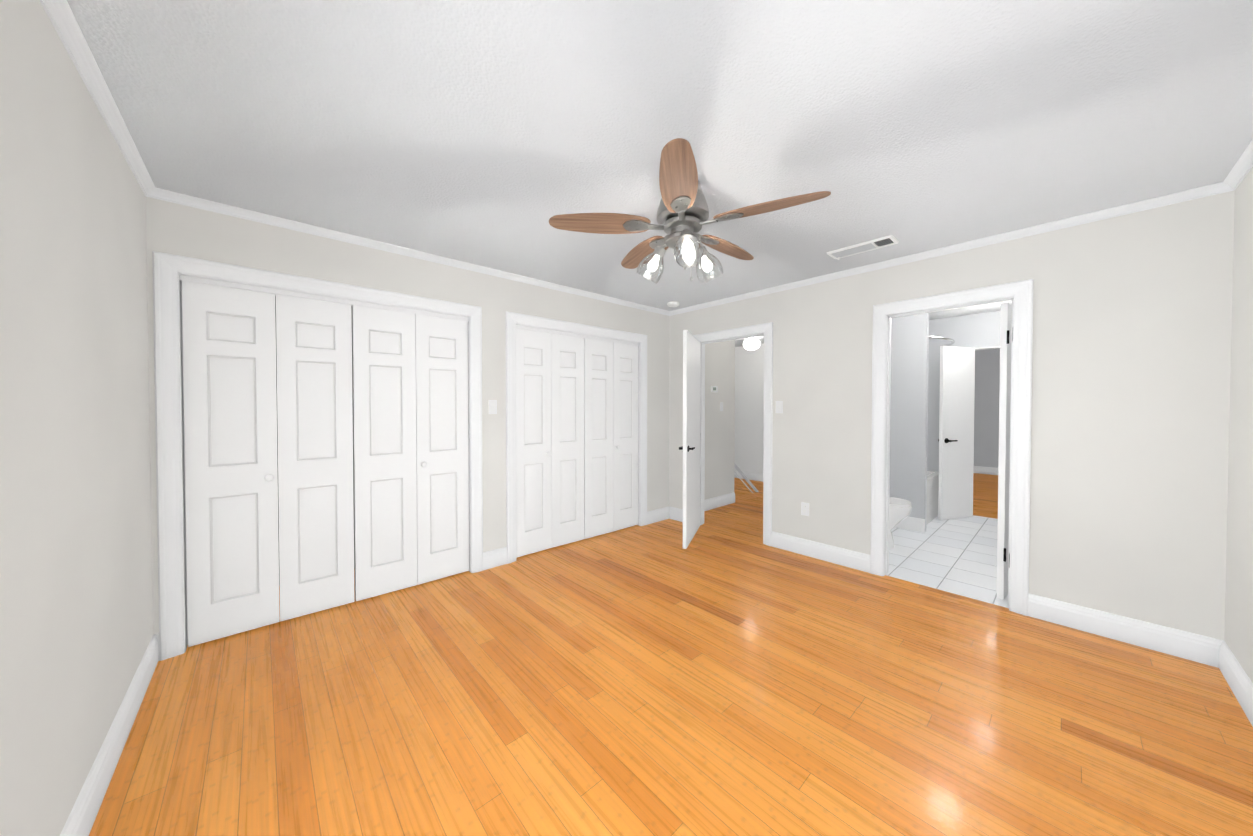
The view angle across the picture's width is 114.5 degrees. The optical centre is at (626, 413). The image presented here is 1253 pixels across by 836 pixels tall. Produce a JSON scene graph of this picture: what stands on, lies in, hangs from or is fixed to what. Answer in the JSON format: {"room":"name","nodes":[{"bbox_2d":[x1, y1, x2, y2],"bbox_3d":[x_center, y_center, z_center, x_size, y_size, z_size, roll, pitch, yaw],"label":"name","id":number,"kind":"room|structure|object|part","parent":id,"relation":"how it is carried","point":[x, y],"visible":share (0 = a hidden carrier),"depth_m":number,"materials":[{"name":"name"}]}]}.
{"room":"empty bedroom","nodes":[
{"label":"empty bedroom","id":0,"kind":"room"},
{"bbox_2d":[0,0,153,835],"bbox_3d":[-1.464,0.086,0.898,0.120,2.440,4.620,-1,1,-42],"label":"wall","id":1,"kind":"structure","parent":0,"point":[76,606],"depth_m":1.16,"materials":[{"name":"beige paint"}]},
{"bbox_2d":[40,0,159,199],"bbox_3d":[-1.193,-1.109,0.699,0.038,0.044,3.630,-1,1,-42],"label":"crown molding","id":2,"kind":"structure","parent":1,"relation":"attached to","point":[64,22],"depth_m":1.37,"materials":[{"name":"white paint"}]},
{"bbox_2d":[60,633,159,835],"bbox_3d":[-1.203,1.239,0.734,0.021,0.140,3.700,-1,1,-42],"label":"baseboard","id":3,"kind":"structure","parent":1,"relation":"attached to","point":[80,821],"depth_m":1.44,"materials":[{"name":"white wood"}]},
{"bbox_2d":[146,197,669,633],"bbox_3d":[-1.014,0.046,3.471,4.010,2.440,0.120,-1,1,-42],"label":"wall","id":4,"kind":"structure","parent":0,"point":[182,230],"depth_m":3.08,"materials":[{"name":"beige paint"}]},
{"bbox_2d":[182,281,468,646],"bbox_3d":[-1.820,0.263,2.689,1.528,2.006,0.091,-1,1,-42],"label":"closet doors","id":5,"kind":"structure","parent":4,"relation":"in","point":[402,425],"depth_m":2.55,"materials":[{"name":"white paint"}]},
{"bbox_2d":[146,189,667,314],"bbox_3d":[-0.961,-1.151,3.394,4.010,0.044,0.038,-1,1,-42],"label":"crown molding","id":6,"kind":"structure","parent":4,"relation":"attached to","point":[165,195],"depth_m":2.69,"materials":[{"name":"white paint"}]},
{"bbox_2d":[488,400,496,413],"bbox_3d":[-1.093,-0.051,3.303,0.070,0.115,0.020,-1,1,-42],"label":"light switch","id":7,"kind":"object","parent":4,"relation":"attached to","point":[492,406],"visible":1,"depth_m":3.30,"materials":[{"name":"white plastic"}]},
{"bbox_2d":[515,328,637,557],"bbox_3d":[-0.412,0.243,3.972,1.478,2.006,0.091,-1,1,-42],"label":"closet doors","id":8,"kind":"structure","parent":4,"relation":"in","point":[576,438],"depth_m":3.89,"materials":[{"name":"white paint"}]},
{"bbox_2d":[152,251,1032,660],"bbox_3d":[1.153,0.210,3.263,6.888,2.119,3.351,-1,1,-42],"label":"door frame","id":9,"kind":"structure","parent":4,"relation":"attached to","point":[168,435],"depth_m":2.64,"materials":[{"name":"white wood"}]},
{"bbox_2d":[647,507,667,524],"bbox_3d":[0.369,1.178,4.656,0.391,0.140,0.016,-1,1,-42],"label":"baseboard","id":10,"kind":"structure","parent":4,"relation":"attached to","point":[657,515],"depth_m":4.63,"materials":[{"name":"white wood"}]},
{"bbox_2d":[67,0,1252,350],"bbox_3d":[2.404,-1.246,4.873,11.220,0.100,5.320,-1,1,-42],"label":"ceiling","id":11,"kind":"structure","parent":0,"point":[495,134],"depth_m":1.55,"materials":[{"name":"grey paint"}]},
{"bbox_2d":[667,301,678,306],"bbox_3d":[0.503,-1.169,4.333,0.124,0.038,0.124,-1,1,-42],"label":"smoke detector","id":12,"kind":"object","parent":11,"relation":"attached to","point":[673,304],"visible":1,"depth_m":4.29,"materials":[{"name":"white plastic"}]},
{"bbox_2d":[549,138,830,283],"bbox_3d":[0.326,-0.909,2.073,1.200,0.487,1.268,-1,1,-42],"label":"ceiling fan","id":13,"kind":"object","parent":11,"relation":"hanging from","point":[682,214],"visible":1,"depth_m":1.95,"materials":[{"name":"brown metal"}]},
{"bbox_3d":[-0.093,-0.935,1.998,0.580,0.016,0.156,0,-10,-4],"label":"blade","id":14,"kind":"part","parent":13,"relation":"part of","materials":[{"name":"brown wood"}]},
{"bbox_3d":[0.117,-0.941,2.362,0.156,0.016,0.580,12,-4,-25],"label":"blade","id":15,"kind":"part","parent":13,"relation":"part of","materials":[{"name":"brown wood"}]},
{"bbox_3d":[0.124,-0.764,2.115,0.137,0.165,0.146,-1,1,-42],"label":"lamp shade","id":16,"kind":"part","parent":13,"relation":"part of","materials":[{"name":"clear glass"}]},
{"bbox_3d":[0.140,-0.784,2.104,0.054,0.082,0.067,-1,1,-42],"label":"bulb","id":17,"kind":"part","parent":13,"relation":"part of","materials":[{"name":"white glass"}]},
{"bbox_3d":[0.217,-0.930,1.656,0.156,0.016,0.580,-11,-1,10],"label":"blade","id":18,"kind":"part","parent":13,"relation":"part of","materials":[{"name":"brown wood"}]},
{"bbox_3d":[0.283,-0.781,1.865,0.058,0.082,0.061,-1,1,-42],"label":"bulb","id":19,"kind":"part","parent":13,"relation":"part of","materials":[{"name":"white glass"}]},
{"bbox_3d":[0.284,-0.760,1.847,0.142,0.165,0.143,-1,1,-42],"label":"lamp shade","id":20,"kind":"part","parent":13,"relation":"part of","materials":[{"name":"clear glass"}]},
{"bbox_3d":[0.420,-0.784,2.108,0.067,0.082,0.053,-1,1,-42],"label":"bulb","id":21,"kind":"part","parent":13,"relation":"part of","materials":[{"name":"white glass"}]},
{"bbox_3d":[0.436,-0.764,2.119,0.148,0.165,0.136,-1,1,-42],"label":"lamp shade","id":22,"kind":"part","parent":13,"relation":"part of","materials":[{"name":"clear glass"}]},
{"bbox_3d":[0.551,-0.940,2.286,0.580,0.016,0.156,-1,12,-44],"label":"blade","id":23,"kind":"part","parent":13,"relation":"part of","materials":[{"name":"brown wood"}]},
{"bbox_3d":[0.613,-0.933,1.849,0.580,0.016,0.156,0,12,28],"label":"blade","id":24,"kind":"part","parent":13,"relation":"part of","materials":[{"name":"brown wood"}]},
{"bbox_2d":[743,337,759,349],"bbox_3d":[2.020,-1.119,6.500,0.270,0.205,0.270,-1,1,-42],"label":"hall ceiling light","id":25,"kind":"object","parent":11,"relation":"attached to","point":[752,343],"visible":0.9,"depth_m":6.41,"materials":[{"name":"white glass"}]},
{"bbox_2d":[826,235,898,259],"bbox_3d":[1.646,-1.151,2.825,0.165,0.026,0.410,-1,1,-42],"label":"ceiling vent","id":26,"kind":"object","parent":11,"relation":"in","point":[881,242],"visible":1,"depth_m":2.80,"materials":[{"name":"white plastic"}]},
{"bbox_2d":[89,473,1252,835],"bbox_3d":[2.404,1.294,4.913,11.220,0.100,5.320,-1,1,-42],"label":"floor","id":27,"kind":"structure","parent":0,"point":[725,673],"depth_m":1.73,"materials":[{"name":"brown wood"}]},
{"bbox_2d":[704,340,735,499],"bbox_3d":[1.046,0.019,5.211,1.140,2.440,0.080,-1,1,-42],"label":"wall","id":28,"kind":"structure","parent":0,"point":[734,430],"depth_m":5.34,"materials":[{"name":"beige paint"}]},
{"bbox_2d":[711,386,717,392],"bbox_3d":[1.140,-0.311,5.221,0.120,0.080,0.025,-1,1,-42],"label":"thermostat","id":29,"kind":"object","parent":28,"relation":"attached to","point":[714,389],"visible":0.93,"depth_m":5.21,"materials":[{"name":"white plastic"}]},
{"bbox_2d":[704,492,734,510],"bbox_3d":[1.078,1.169,5.194,1.140,0.140,0.016,-1,1,-42],"label":"baseboard","id":30,"kind":"structure","parent":28,"relation":"attached to","point":[712,503],"depth_m":5.32,"materials":[{"name":"white wood"}]},
{"bbox_2d":[734,463,758,492],"bbox_3d":[1.764,0.970,6.029,0.983,0.886,0.070,-1,1,-42],"label":"stair rail","id":31,"kind":"object","parent":28,"relation":"attached to","point":[745,478],"visible":0.27,"depth_m":6.02,"materials":[{"name":"grey metal"}]},
{"bbox_2d":[736,344,763,473],"bbox_3d":[2.753,-0.006,6.827,0.100,2.440,2.670,-1,1,-42],"label":"wall","id":32,"kind":"structure","parent":0,"point":[749,363],"depth_m":7.31,"materials":[{"name":"beige paint"}]},
{"bbox_2d":[734,470,762,481],"bbox_3d":[2.700,1.144,6.816,0.016,0.140,2.700,-1,1,-42],"label":"baseboard","id":33,"kind":"structure","parent":32,"relation":"attached to","point":[750,475],"depth_m":7.29,"materials":[{"name":"white wood"}]},
{"bbox_2d":[889,313,932,531],"bbox_3d":[2.921,0.030,4.518,0.080,2.440,0.730,-1,1,-42],"label":"wall","id":34,"kind":"structure","parent":0,"point":[914,402],"depth_m":4.33,"materials":[{"name":"grey paint"}]},
{"bbox_2d":[895,516,924,532],"bbox_3d":[2.879,1.180,4.511,0.016,0.140,0.750,-1,1,-42],"label":"baseboard","id":35,"kind":"structure","parent":34,"relation":"attached to","point":[909,523],"depth_m":4.31,"materials":[{"name":"white"}]},
{"bbox_3d":[3.362,-0.057,4.939,1.140,1.600,0.740,-1,1,-42],"label":"wall","id":36,"kind":"structure","parent":34,"relation":"attached to","visible":0},
{"bbox_2d":[929,336,954,345],"bbox_3d":[3.632,-0.827,4.630,1.140,0.058,0.202,-1,1,-42],"label":"rail","id":37,"kind":"object","parent":36,"relation":"attached to","point":[945,338],"visible":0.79,"depth_m":4.43,"materials":[{"name":"silver metal"}]},
{"bbox_2d":[887,515,1008,607],"bbox_3d":[3.122,1.307,4.058,2.810,0.100,1.950,-1,1,-42],"label":"floor","id":38,"kind":"structure","parent":0,"point":[957,556],"depth_m":3.54,"materials":[{"name":"white tile"}]},
{"bbox_2d":[889,497,911,548],"bbox_3d":[2.360,0.861,3.930,0.460,0.795,0.703,-1,1,-42],"label":"toilet","id":39,"kind":"object","parent":38,"relation":"on","point":[899,510],"visible":0.25,"depth_m":3.68,"materials":[{"name":"white ceramic"}]},
{"bbox_2d":[926,471,938,524],"bbox_3d":[3.359,0.993,4.966,1.110,0.500,0.680,-1,1,-42],"label":"bathtub","id":40,"kind":"object","parent":38,"relation":"on","point":[932,492],"visible":0.19,"depth_m":4.72,"materials":[{"name":"white ceramic"}]},
{"bbox_2d":[669,190,1234,639],"bbox_3d":[1.549,0.042,3.723,0.120,2.440,4.500,-1,1,-42],"label":"wall","id":41,"kind":"structure","parent":0,"point":[1131,400],"depth_m":2.36,"materials":[{"name":"beige paint"}]},
{"bbox_2d":[668,506,682,521],"bbox_3d":[0.628,1.178,4.651,0.016,0.140,0.291,-1,1,-42],"label":"baseboard","id":42,"kind":"structure","parent":41,"relation":"attached to","point":[673,513],"depth_m":4.70,"materials":[{"name":"white wood"}]},
{"bbox_2d":[679,330,700,548],"bbox_3d":[0.670,0.239,4.081,0.703,2.018,0.428,-1,1,-42],"label":"hall door","id":43,"kind":"structure","parent":41,"relation":"in","point":[690,447],"depth_m":3.92,"materials":[{"name":"white paint"}]},
{"bbox_2d":[776,401,782,412],"bbox_3d":[1.420,-0.059,3.759,0.020,0.115,0.070,-1,1,-42],"label":"light switch","id":44,"kind":"object","parent":41,"relation":"attached to","point":[779,406],"visible":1,"depth_m":3.76,"materials":[{"name":"white plastic"}]},
{"bbox_2d":[801,502,808,515],"bbox_3d":[1.592,0.854,3.592,0.009,0.115,0.070,-1,1,-42],"label":"outlet","id":45,"kind":"object","parent":41,"relation":"attached to","point":[805,509],"visible":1,"depth_m":3.59,"materials":[{"name":"white plastic"}]},
{"bbox_2d":[771,531,870,572],"bbox_3d":[1.661,1.195,3.517,0.016,0.140,0.842,-1,1,-42],"label":"baseboard","id":46,"kind":"structure","parent":41,"relation":"attached to","point":[840,556],"depth_m":3.47,"materials":[{"name":"white wood"}]},
{"bbox_2d":[668,184,1223,315],"bbox_3d":[1.743,-1.151,3.374,0.038,0.044,3.630,-1,1,-42],"label":"crown molding","id":47,"kind":"structure","parent":41,"relation":"attached to","point":[1209,190],"depth_m":2.64,"materials":[{"name":"white paint"}]},
{"bbox_2d":[997,302,1011,599],"bbox_3d":[2.834,0.257,2.938,0.710,2.018,0.142,-1,1,-42],"label":"bathroom door","id":48,"kind":"structure","parent":41,"relation":"in","point":[1004,446],"depth_m":2.74,"materials":[{"name":"white paint"}]},
{"bbox_2d":[1028,594,1211,665],"bbox_3d":[2.768,1.214,2.302,0.016,0.140,0.671,-1,1,-42],"label":"baseboard","id":49,"kind":"structure","parent":41,"relation":"attached to","point":[1206,650],"depth_m":2.26,"materials":[{"name":"white wood"}]},
{"bbox_2d":[929,311,1000,471],"bbox_3d":[4.160,0.022,4.984,0.100,2.440,1.710,-1,1,-42],"label":"wall","id":50,"kind":"structure","parent":0,"point":[980,330],"depth_m":5.18,"materials":[{"name":"grey paint"}]},
{"bbox_2d":[938,346,974,519],"bbox_3d":[3.894,0.229,4.768,0.516,2.018,0.274,-1,1,-42],"label":"door","id":51,"kind":"structure","parent":50,"relation":"in","point":[956,424],"depth_m":4.73,"materials":[{"name":"white paint"}]},
{"bbox_2d":[973,466,997,474],"bbox_3d":[7.408,1.132,7.587,0.016,0.140,2.300,-1,1,-42],"label":"baseboard","id":52,"kind":"structure","parent":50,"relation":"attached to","point":[976,469],"depth_m":7.94,"materials":[{"name":"white wood"}]},
{"bbox_2d":[1224,167,1252,682],"bbox_3d":[4.155,0.054,2.971,11.220,2.440,0.120,-1,1,-42],"label":"wall","id":53,"kind":"structure","parent":0,"point":[1238,636],"depth_m":1.88,"materials":[{"name":"beige paint"}]},
{"bbox_2d":[1212,638,1252,726],"bbox_3d":[1.532,1.239,0.693,4.010,0.140,0.016,-1,1,-42],"label":"baseboard","id":54,"kind":"structure","parent":53,"relation":"attached to","point":[1240,684],"depth_m":1.86,"materials":[{"name":"white wood"}]},
{"bbox_2d":[1216,139,1252,193],"bbox_3d":[1.525,-1.109,0.664,4.010,0.044,0.038,-1,1,-42],"label":"crown molding","id":55,"kind":"structure","parent":53,"relation":"attached to","point":[1244,164],"depth_m":1.89,"materials":[{"name":"white paint"}]}
]}

